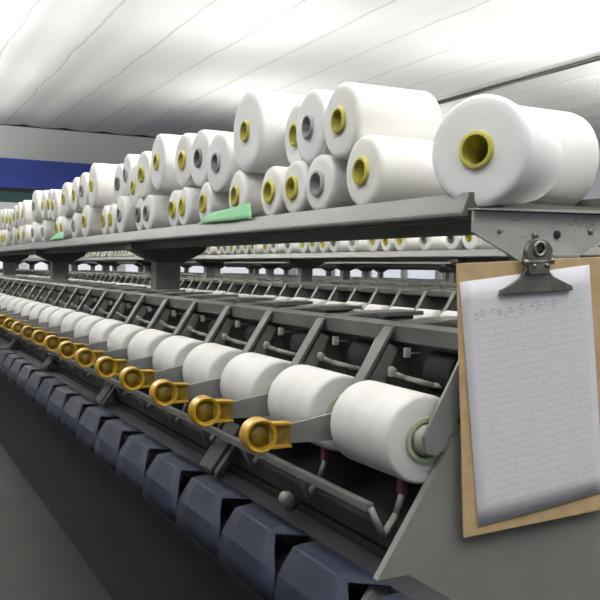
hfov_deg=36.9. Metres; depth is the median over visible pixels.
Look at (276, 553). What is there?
cover
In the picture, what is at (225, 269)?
window
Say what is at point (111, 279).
yarn winder
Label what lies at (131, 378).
knob
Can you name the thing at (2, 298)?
yarn bobbin
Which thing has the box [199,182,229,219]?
package
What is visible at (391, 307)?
yarn bobbin
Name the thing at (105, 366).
knob
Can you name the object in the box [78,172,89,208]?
package
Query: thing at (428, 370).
yarn winder
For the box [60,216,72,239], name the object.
package
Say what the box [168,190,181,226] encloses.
package
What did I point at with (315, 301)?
yarn bobbin
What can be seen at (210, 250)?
package
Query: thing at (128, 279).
yarn winder
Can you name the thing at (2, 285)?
yarn winder
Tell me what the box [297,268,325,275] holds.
window
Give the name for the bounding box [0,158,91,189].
trim
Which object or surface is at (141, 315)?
yarn winder
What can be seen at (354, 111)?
yarn bobbin
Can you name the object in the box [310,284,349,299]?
yarn winder
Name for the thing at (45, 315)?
yarn bobbin
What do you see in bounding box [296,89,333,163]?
yarn bobbin
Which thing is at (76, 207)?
package
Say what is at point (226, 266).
shelf
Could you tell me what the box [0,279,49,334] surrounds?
yarn winder
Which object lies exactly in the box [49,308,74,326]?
yarn bobbin
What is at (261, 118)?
package
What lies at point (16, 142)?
wall
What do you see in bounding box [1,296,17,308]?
yarn bobbin
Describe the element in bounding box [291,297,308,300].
yarn bobbin
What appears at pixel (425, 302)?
yarn winder
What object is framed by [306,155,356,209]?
package
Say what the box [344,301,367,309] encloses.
yarn bobbin
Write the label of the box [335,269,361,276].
window
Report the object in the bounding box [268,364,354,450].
yarn bobbin
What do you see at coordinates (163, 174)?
package
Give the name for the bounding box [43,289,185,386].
yarn winder
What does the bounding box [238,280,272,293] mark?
yarn winder
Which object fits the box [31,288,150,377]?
yarn winder
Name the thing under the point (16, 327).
knob
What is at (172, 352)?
yarn bobbin
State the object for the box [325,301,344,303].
yarn bobbin
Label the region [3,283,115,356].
yarn winder
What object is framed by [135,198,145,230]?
package
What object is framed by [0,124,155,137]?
trim
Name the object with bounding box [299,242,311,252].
package
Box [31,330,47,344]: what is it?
knob
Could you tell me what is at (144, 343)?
yarn bobbin
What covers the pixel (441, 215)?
shelf
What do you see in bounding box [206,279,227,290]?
yarn winder
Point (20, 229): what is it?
package
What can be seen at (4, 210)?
package
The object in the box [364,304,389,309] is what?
yarn bobbin
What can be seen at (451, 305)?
yarn winder
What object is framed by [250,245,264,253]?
package
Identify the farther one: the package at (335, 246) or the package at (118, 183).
the package at (335, 246)
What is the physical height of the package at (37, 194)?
0.244 m
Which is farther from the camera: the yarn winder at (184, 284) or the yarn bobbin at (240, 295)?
the yarn winder at (184, 284)
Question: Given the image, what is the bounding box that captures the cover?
[0,338,450,599]
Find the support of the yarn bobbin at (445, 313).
on the yarn winder at (451, 305)
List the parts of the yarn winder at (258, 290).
plate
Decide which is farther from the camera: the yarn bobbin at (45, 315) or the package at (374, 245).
the package at (374, 245)
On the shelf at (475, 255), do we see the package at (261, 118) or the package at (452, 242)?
the package at (452, 242)
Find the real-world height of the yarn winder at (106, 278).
0.339 m
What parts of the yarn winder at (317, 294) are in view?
plate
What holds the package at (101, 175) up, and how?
on the package
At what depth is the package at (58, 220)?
6.16 m
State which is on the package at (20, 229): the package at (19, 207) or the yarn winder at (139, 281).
the package at (19, 207)
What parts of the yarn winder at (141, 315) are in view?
handle, cradle arm, trip lever, guard panel, plate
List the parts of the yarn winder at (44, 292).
cradle arm, plate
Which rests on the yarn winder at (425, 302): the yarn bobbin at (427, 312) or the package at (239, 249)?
the yarn bobbin at (427, 312)
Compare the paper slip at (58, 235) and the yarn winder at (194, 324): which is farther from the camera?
the paper slip at (58, 235)
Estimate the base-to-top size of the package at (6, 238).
0.170 m
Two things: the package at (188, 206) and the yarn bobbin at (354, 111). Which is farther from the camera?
the package at (188, 206)
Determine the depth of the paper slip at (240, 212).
3.11 m
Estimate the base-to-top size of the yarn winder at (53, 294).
0.430 m
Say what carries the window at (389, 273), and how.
in the wall at (3, 205)
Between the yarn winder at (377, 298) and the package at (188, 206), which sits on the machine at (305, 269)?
the yarn winder at (377, 298)
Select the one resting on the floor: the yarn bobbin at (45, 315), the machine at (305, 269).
the machine at (305, 269)
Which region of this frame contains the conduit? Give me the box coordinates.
[437,55,599,104]
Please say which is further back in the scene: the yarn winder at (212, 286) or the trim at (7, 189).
the trim at (7, 189)
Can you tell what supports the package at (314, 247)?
on the shelf at (475, 255)
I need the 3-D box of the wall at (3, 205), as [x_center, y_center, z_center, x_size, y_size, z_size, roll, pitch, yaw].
[-3.961,-1.336,31.490,32.000,3.500,0.300,0,2,-26]
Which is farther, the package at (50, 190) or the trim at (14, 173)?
the trim at (14, 173)
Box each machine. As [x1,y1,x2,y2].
[0,208,599,599]
[0,258,479,304]
[79,263,456,288]
[181,265,448,283]
[225,267,441,279]
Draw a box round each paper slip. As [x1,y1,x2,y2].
[48,232,63,240]
[198,203,251,223]
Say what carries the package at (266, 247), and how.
on the shelf at (475, 255)
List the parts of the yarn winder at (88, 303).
cradle arm, plate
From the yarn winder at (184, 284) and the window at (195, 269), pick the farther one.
the window at (195, 269)
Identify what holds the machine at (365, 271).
on the floor
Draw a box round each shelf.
[0,192,599,255]
[20,247,599,261]
[82,262,455,266]
[183,265,440,268]
[226,266,436,269]
[484,203,599,209]
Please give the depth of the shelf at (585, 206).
2.11 m
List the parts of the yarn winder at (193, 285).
plate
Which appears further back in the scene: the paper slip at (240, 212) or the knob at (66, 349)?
the knob at (66, 349)
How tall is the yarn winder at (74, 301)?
0.430 m
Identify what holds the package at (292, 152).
on the package at (273, 203)
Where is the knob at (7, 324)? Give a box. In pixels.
[3,318,15,330]
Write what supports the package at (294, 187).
on the shelf at (441, 215)
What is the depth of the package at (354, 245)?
7.60 m
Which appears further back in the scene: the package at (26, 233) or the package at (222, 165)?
the package at (26, 233)
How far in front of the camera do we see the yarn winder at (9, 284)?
7.64 m
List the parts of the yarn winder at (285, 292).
plate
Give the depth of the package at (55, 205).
6.28 m
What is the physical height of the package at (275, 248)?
0.190 m
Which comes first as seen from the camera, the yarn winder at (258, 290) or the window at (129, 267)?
the yarn winder at (258, 290)
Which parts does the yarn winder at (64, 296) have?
cradle arm, plate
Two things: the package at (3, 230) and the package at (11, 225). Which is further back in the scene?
the package at (3, 230)
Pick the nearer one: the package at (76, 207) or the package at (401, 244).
the package at (76, 207)
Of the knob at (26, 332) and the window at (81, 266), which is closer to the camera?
the knob at (26, 332)
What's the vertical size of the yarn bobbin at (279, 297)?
0.154 m
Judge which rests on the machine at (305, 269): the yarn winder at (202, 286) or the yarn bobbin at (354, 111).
the yarn winder at (202, 286)
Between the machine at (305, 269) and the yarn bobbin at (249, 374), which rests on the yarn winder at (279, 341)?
the yarn bobbin at (249, 374)
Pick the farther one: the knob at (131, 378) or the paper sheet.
the knob at (131, 378)
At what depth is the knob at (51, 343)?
4.09 m
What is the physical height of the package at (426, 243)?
0.176 m
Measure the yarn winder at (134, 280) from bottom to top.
0.339 m
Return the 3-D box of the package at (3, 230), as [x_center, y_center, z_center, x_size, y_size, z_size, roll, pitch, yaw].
[-2.785,-0.600,8.813,0.270,0.176,0.176,0,2,-28]
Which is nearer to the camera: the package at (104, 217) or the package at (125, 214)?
the package at (125, 214)
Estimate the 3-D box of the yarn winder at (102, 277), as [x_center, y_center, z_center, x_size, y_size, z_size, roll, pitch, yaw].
[-3.309,-0.294,15.521,0.395,0.339,0.135,0,2,-26]
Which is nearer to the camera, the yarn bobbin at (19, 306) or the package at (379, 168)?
the package at (379, 168)
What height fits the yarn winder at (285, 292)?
0.339 m
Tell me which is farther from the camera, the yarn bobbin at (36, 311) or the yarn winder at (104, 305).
the yarn bobbin at (36, 311)
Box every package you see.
[0,210,2,229]
[1,229,4,246]
[2,209,7,229]
[3,229,11,245]
[5,209,13,230]
[9,210,14,231]
[10,228,18,244]
[13,206,18,227]
[16,202,22,226]
[17,226,23,244]
[21,200,33,225]
[22,225,32,243]
[31,190,43,221]
[31,221,42,242]
[41,190,48,219]
[41,220,55,241]
[47,189,59,219]
[50,190,63,220]
[55,217,61,239]
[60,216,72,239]
[61,182,74,216]
[71,177,82,212]
[71,213,83,237]
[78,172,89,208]
[81,205,102,236]
[88,163,118,208]
[101,205,109,234]
[108,204,118,233]
[114,164,126,202]
[116,196,137,232]
[122,154,139,195]
[130,165,140,209]
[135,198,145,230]
[136,151,171,198]
[142,195,171,229]
[151,134,183,191]
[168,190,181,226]
[175,133,201,187]
[178,187,201,224]
[190,129,233,186]
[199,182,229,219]
[207,132,240,193]
[207,247,217,254]
[216,246,224,254]
[223,246,230,254]
[229,170,267,216]
[229,246,236,254]
[233,90,304,173]
[236,245,244,253]
[243,245,251,253]
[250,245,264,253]
[261,166,289,214]
[263,244,272,253]
[270,244,285,253]
[283,161,313,212]
[284,243,301,252]
[285,102,302,163]
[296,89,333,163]
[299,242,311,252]
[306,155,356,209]
[309,242,321,252]
[319,242,331,252]
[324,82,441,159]
[329,241,350,251]
[347,135,446,204]
[348,240,371,251]
[368,239,383,251]
[381,239,397,250]
[394,238,423,250]
[419,236,448,250]
[432,94,562,206]
[445,236,467,249]
[462,235,496,249]
[520,106,598,205]
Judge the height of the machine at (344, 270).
1.617 m
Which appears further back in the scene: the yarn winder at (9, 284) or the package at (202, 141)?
the yarn winder at (9, 284)
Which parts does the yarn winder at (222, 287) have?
plate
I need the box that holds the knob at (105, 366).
[94,356,117,377]
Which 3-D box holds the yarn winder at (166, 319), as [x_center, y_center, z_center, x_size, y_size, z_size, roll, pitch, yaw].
[-0.488,0.195,3.497,0.669,0.430,0.398,0,2,-34]
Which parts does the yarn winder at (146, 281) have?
plate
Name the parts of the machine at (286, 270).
rail, post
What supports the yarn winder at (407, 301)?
on the machine at (305, 269)
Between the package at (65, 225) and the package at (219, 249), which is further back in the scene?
the package at (219, 249)
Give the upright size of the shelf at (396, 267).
0.105 m
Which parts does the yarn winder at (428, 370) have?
handle, cradle arm, plate, trip lever, guard panel, cradle arm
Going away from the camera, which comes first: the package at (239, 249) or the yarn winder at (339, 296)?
the yarn winder at (339, 296)
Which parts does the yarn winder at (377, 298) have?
plate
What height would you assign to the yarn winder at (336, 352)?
0.430 m
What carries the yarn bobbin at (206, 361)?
on the yarn winder at (227, 330)
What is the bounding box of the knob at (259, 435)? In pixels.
[239,416,277,453]
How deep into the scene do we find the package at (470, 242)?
6.12 m
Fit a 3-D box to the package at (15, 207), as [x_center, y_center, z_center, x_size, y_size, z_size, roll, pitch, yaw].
[-2.439,-0.743,8.091,0.270,0.200,0.200,0,2,-26]
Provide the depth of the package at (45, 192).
6.66 m
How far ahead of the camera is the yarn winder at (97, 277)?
15.77 m
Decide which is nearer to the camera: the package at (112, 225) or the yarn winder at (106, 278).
the package at (112, 225)
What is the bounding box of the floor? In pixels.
[0,443,112,599]
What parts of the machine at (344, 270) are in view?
post, post, post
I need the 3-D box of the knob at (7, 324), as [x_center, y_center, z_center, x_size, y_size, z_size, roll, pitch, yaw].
[-1.719,0.145,5.338,0.076,0.076,0.040,0,2,-26]
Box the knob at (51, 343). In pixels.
[43,335,60,351]
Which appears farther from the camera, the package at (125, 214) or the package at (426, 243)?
the package at (426, 243)
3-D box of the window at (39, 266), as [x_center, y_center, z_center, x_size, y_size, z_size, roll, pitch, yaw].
[-8.203,-1.019,29.288,1.250,1.020,0.020,0,2,-26]
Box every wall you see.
[0,125,155,163]
[0,202,441,278]
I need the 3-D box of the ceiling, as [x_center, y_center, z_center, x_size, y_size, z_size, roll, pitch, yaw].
[3.629,-4.945,15.943,32.240,0.128,34.000,0,2,-26]
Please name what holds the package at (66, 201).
on the package at (65, 225)
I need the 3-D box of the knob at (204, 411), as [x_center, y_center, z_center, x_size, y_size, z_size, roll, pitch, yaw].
[-0.237,0.276,2.236,0.076,0.076,0.040,0,2,-26]
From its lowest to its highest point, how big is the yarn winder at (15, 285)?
0.430 m
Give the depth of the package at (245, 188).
3.12 m
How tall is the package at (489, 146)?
0.233 m
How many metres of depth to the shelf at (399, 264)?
12.51 m
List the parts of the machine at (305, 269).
post, post, post, post, rail, post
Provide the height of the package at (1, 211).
0.200 m
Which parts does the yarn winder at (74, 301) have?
cradle arm, plate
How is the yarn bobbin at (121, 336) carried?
on the yarn winder at (141, 315)
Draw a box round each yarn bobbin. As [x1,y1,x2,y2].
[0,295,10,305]
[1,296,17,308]
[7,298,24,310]
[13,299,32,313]
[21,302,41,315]
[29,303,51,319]
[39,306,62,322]
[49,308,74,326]
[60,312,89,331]
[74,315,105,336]
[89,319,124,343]
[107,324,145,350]
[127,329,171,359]
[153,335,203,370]
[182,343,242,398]
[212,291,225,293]
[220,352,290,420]
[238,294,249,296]
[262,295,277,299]
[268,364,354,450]
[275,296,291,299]
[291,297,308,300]
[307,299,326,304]
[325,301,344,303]
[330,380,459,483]
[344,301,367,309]
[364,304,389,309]
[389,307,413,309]
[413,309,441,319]
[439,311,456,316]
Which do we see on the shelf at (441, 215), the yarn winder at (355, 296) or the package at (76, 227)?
the package at (76, 227)
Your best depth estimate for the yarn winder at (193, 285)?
11.13 m
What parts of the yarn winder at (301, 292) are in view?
plate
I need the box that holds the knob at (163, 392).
[149,379,177,406]
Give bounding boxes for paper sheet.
[460,265,599,526]
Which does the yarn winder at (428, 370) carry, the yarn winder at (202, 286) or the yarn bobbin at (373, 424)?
the yarn bobbin at (373, 424)
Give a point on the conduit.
(596, 58)
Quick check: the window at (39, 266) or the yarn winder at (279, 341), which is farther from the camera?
the window at (39, 266)
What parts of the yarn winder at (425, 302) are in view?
plate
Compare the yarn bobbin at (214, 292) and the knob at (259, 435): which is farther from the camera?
the yarn bobbin at (214, 292)
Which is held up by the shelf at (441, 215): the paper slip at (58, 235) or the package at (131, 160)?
the paper slip at (58, 235)
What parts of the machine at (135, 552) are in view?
post, post, panel, post, guide rod, rail, rail, knob, panel, panel, shelf bracket, post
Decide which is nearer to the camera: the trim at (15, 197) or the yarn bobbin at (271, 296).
the yarn bobbin at (271, 296)
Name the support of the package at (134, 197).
on the package at (139, 208)
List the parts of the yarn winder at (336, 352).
handle, cradle arm, trip lever, guard panel, plate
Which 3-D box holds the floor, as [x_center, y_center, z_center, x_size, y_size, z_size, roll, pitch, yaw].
[2.270,1.091,16.103,30.000,0.100,35.000,0,2,-26]
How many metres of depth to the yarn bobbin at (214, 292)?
9.95 m
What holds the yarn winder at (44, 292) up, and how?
attached to the machine at (135, 552)
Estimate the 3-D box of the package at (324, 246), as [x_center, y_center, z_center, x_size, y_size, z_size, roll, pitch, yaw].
[0.320,-0.512,8.183,0.270,0.176,0.176,0,2,-26]
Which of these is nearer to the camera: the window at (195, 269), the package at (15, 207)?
the package at (15, 207)
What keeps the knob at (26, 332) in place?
on the yarn winder at (88, 303)
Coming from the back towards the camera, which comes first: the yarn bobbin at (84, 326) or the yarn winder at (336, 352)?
the yarn bobbin at (84, 326)
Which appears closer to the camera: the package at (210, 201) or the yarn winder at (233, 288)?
the package at (210, 201)
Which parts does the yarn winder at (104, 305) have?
cradle arm, trip lever, plate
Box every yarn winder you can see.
[0,277,35,292]
[0,278,49,331]
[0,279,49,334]
[0,280,58,338]
[0,280,78,342]
[0,281,90,346]
[0,282,101,351]
[1,277,44,293]
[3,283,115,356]
[11,285,129,362]
[21,286,145,369]
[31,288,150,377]
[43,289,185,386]
[58,291,209,397]
[74,294,238,409]
[82,272,100,279]
[93,273,107,280]
[94,297,271,424]
[98,273,119,280]
[102,274,109,281]
[108,275,114,281]
[113,274,127,281]
[118,274,141,282]
[119,300,312,443]
[124,275,131,282]
[130,275,143,283]
[135,275,150,284]
[142,276,150,284]
[149,304,361,466]
[180,277,203,288]
[187,278,207,288]
[188,309,423,497]
[196,278,226,289]
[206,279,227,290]
[216,279,248,291]
[226,280,252,292]
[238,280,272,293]
[239,316,459,537]
[250,281,280,295]
[264,281,296,295]
[278,282,315,297]
[293,283,331,298]
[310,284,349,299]
[327,284,365,302]
[347,285,387,302]
[366,286,411,305]
[389,287,435,308]
[414,289,456,310]
[440,291,456,314]
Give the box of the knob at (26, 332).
[21,325,35,339]
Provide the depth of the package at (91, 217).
5.34 m
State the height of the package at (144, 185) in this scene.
0.226 m
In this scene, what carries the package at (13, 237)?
on the shelf at (441, 215)
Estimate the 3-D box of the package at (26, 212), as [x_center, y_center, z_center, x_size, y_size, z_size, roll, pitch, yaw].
[-2.219,-0.731,7.631,0.270,0.224,0.224,1,2,-23]
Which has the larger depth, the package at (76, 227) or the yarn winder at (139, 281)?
the yarn winder at (139, 281)
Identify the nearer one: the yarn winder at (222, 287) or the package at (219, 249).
the yarn winder at (222, 287)
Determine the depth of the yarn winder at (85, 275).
16.72 m
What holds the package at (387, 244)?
on the shelf at (475, 255)
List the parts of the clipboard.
clip lever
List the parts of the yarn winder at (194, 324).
handle, cradle arm, trip lever, guard panel, plate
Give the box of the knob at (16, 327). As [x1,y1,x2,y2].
[11,321,24,334]
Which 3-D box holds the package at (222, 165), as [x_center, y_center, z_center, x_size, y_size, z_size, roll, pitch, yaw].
[-0.199,-0.510,3.402,0.270,0.226,0.226,0,2,-28]
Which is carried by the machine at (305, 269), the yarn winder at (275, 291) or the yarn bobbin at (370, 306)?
the yarn winder at (275, 291)
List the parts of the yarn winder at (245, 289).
plate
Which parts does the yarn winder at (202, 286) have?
plate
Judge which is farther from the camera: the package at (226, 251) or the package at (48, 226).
the package at (226, 251)
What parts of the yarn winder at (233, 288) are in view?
plate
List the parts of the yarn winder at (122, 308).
handle, cradle arm, plate, trip lever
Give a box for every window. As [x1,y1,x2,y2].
[28,262,47,269]
[78,264,111,270]
[126,264,143,271]
[180,266,203,272]
[220,266,247,273]
[259,268,283,273]
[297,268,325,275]
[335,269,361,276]
[372,270,400,277]
[408,270,434,278]
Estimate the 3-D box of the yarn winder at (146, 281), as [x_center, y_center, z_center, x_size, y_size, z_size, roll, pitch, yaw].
[-2.123,-0.190,13.040,0.395,0.339,0.135,0,2,-26]
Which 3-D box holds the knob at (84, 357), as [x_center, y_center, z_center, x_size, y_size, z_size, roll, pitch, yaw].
[-0.830,0.224,3.477,0.076,0.076,0.040,0,2,-26]
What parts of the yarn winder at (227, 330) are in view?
handle, cradle arm, trip lever, guard panel, plate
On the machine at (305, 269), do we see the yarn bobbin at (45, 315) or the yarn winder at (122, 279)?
the yarn winder at (122, 279)
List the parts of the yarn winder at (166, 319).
handle, cradle arm, trip lever, guard panel, plate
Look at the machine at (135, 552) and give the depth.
2.38 m
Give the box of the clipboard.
[456,238,599,537]
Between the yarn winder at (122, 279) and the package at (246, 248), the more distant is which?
the yarn winder at (122, 279)
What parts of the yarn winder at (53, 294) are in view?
cradle arm, plate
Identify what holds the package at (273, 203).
on the shelf at (441, 215)
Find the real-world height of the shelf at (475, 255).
0.105 m
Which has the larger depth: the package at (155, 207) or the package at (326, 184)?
the package at (155, 207)
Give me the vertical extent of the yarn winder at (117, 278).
0.339 m
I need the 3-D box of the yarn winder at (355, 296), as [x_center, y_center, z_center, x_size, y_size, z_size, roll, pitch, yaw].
[0.544,0.046,7.457,0.395,0.339,0.135,0,2,-26]
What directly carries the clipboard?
hanging from the machine at (135, 552)
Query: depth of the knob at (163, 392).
2.54 m
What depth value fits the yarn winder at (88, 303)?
4.82 m
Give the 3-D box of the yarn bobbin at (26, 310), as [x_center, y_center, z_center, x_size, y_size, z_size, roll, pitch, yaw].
[-1.729,0.104,5.935,0.179,0.179,0.254,0,2,-26]
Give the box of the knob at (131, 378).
[119,366,144,390]
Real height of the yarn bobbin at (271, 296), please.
0.160 m
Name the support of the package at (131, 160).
on the package at (125, 214)
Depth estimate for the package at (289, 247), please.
8.78 m
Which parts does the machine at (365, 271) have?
post, rail, post, post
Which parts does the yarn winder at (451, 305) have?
plate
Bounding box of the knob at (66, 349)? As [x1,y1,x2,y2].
[58,341,76,358]
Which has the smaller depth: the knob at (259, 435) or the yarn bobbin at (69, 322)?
the knob at (259, 435)
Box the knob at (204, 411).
[188,395,220,426]
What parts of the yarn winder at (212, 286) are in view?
plate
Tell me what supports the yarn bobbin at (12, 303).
on the yarn winder at (28, 288)
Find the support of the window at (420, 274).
in the wall at (3, 205)
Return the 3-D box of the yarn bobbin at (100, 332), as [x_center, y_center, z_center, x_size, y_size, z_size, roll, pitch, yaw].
[-0.840,0.183,4.074,0.182,0.182,0.254,0,2,-26]
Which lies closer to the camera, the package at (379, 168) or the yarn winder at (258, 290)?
the package at (379, 168)
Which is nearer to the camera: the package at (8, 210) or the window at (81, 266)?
the package at (8, 210)
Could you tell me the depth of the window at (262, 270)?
32.77 m
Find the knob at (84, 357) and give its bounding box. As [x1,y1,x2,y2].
[74,348,95,367]
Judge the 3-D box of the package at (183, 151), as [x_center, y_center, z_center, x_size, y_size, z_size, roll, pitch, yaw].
[-0.373,-0.577,3.776,0.270,0.226,0.226,0,2,-27]
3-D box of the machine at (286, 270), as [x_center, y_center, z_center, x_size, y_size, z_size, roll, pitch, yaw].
[3.461,0.176,18.685,0.635,1.617,27.700,0,2,-26]
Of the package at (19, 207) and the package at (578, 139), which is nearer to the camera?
the package at (578, 139)
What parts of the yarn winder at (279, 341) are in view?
handle, cradle arm, trip lever, guard panel, plate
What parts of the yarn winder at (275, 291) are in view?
plate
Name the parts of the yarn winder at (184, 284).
plate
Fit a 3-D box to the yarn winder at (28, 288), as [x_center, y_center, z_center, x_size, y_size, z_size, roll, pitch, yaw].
[-1.970,0.064,6.599,0.669,0.430,0.398,0,2,-34]
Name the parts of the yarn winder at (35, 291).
cradle arm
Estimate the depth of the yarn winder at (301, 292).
8.35 m
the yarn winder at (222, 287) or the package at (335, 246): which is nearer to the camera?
the package at (335, 246)
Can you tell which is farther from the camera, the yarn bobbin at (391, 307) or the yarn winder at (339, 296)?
the yarn winder at (339, 296)
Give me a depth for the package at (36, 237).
7.06 m
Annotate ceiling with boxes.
[0,0,599,165]
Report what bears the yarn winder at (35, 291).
attached to the machine at (135, 552)
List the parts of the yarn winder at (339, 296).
plate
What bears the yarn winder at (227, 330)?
attached to the machine at (135, 552)
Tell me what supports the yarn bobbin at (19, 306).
on the yarn winder at (35, 291)
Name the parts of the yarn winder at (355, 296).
plate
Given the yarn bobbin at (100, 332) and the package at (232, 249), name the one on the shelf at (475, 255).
the package at (232, 249)
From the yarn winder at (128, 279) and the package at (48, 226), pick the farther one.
the yarn winder at (128, 279)
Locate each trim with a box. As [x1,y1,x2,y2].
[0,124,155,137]
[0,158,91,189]
[0,187,43,192]
[0,191,32,202]

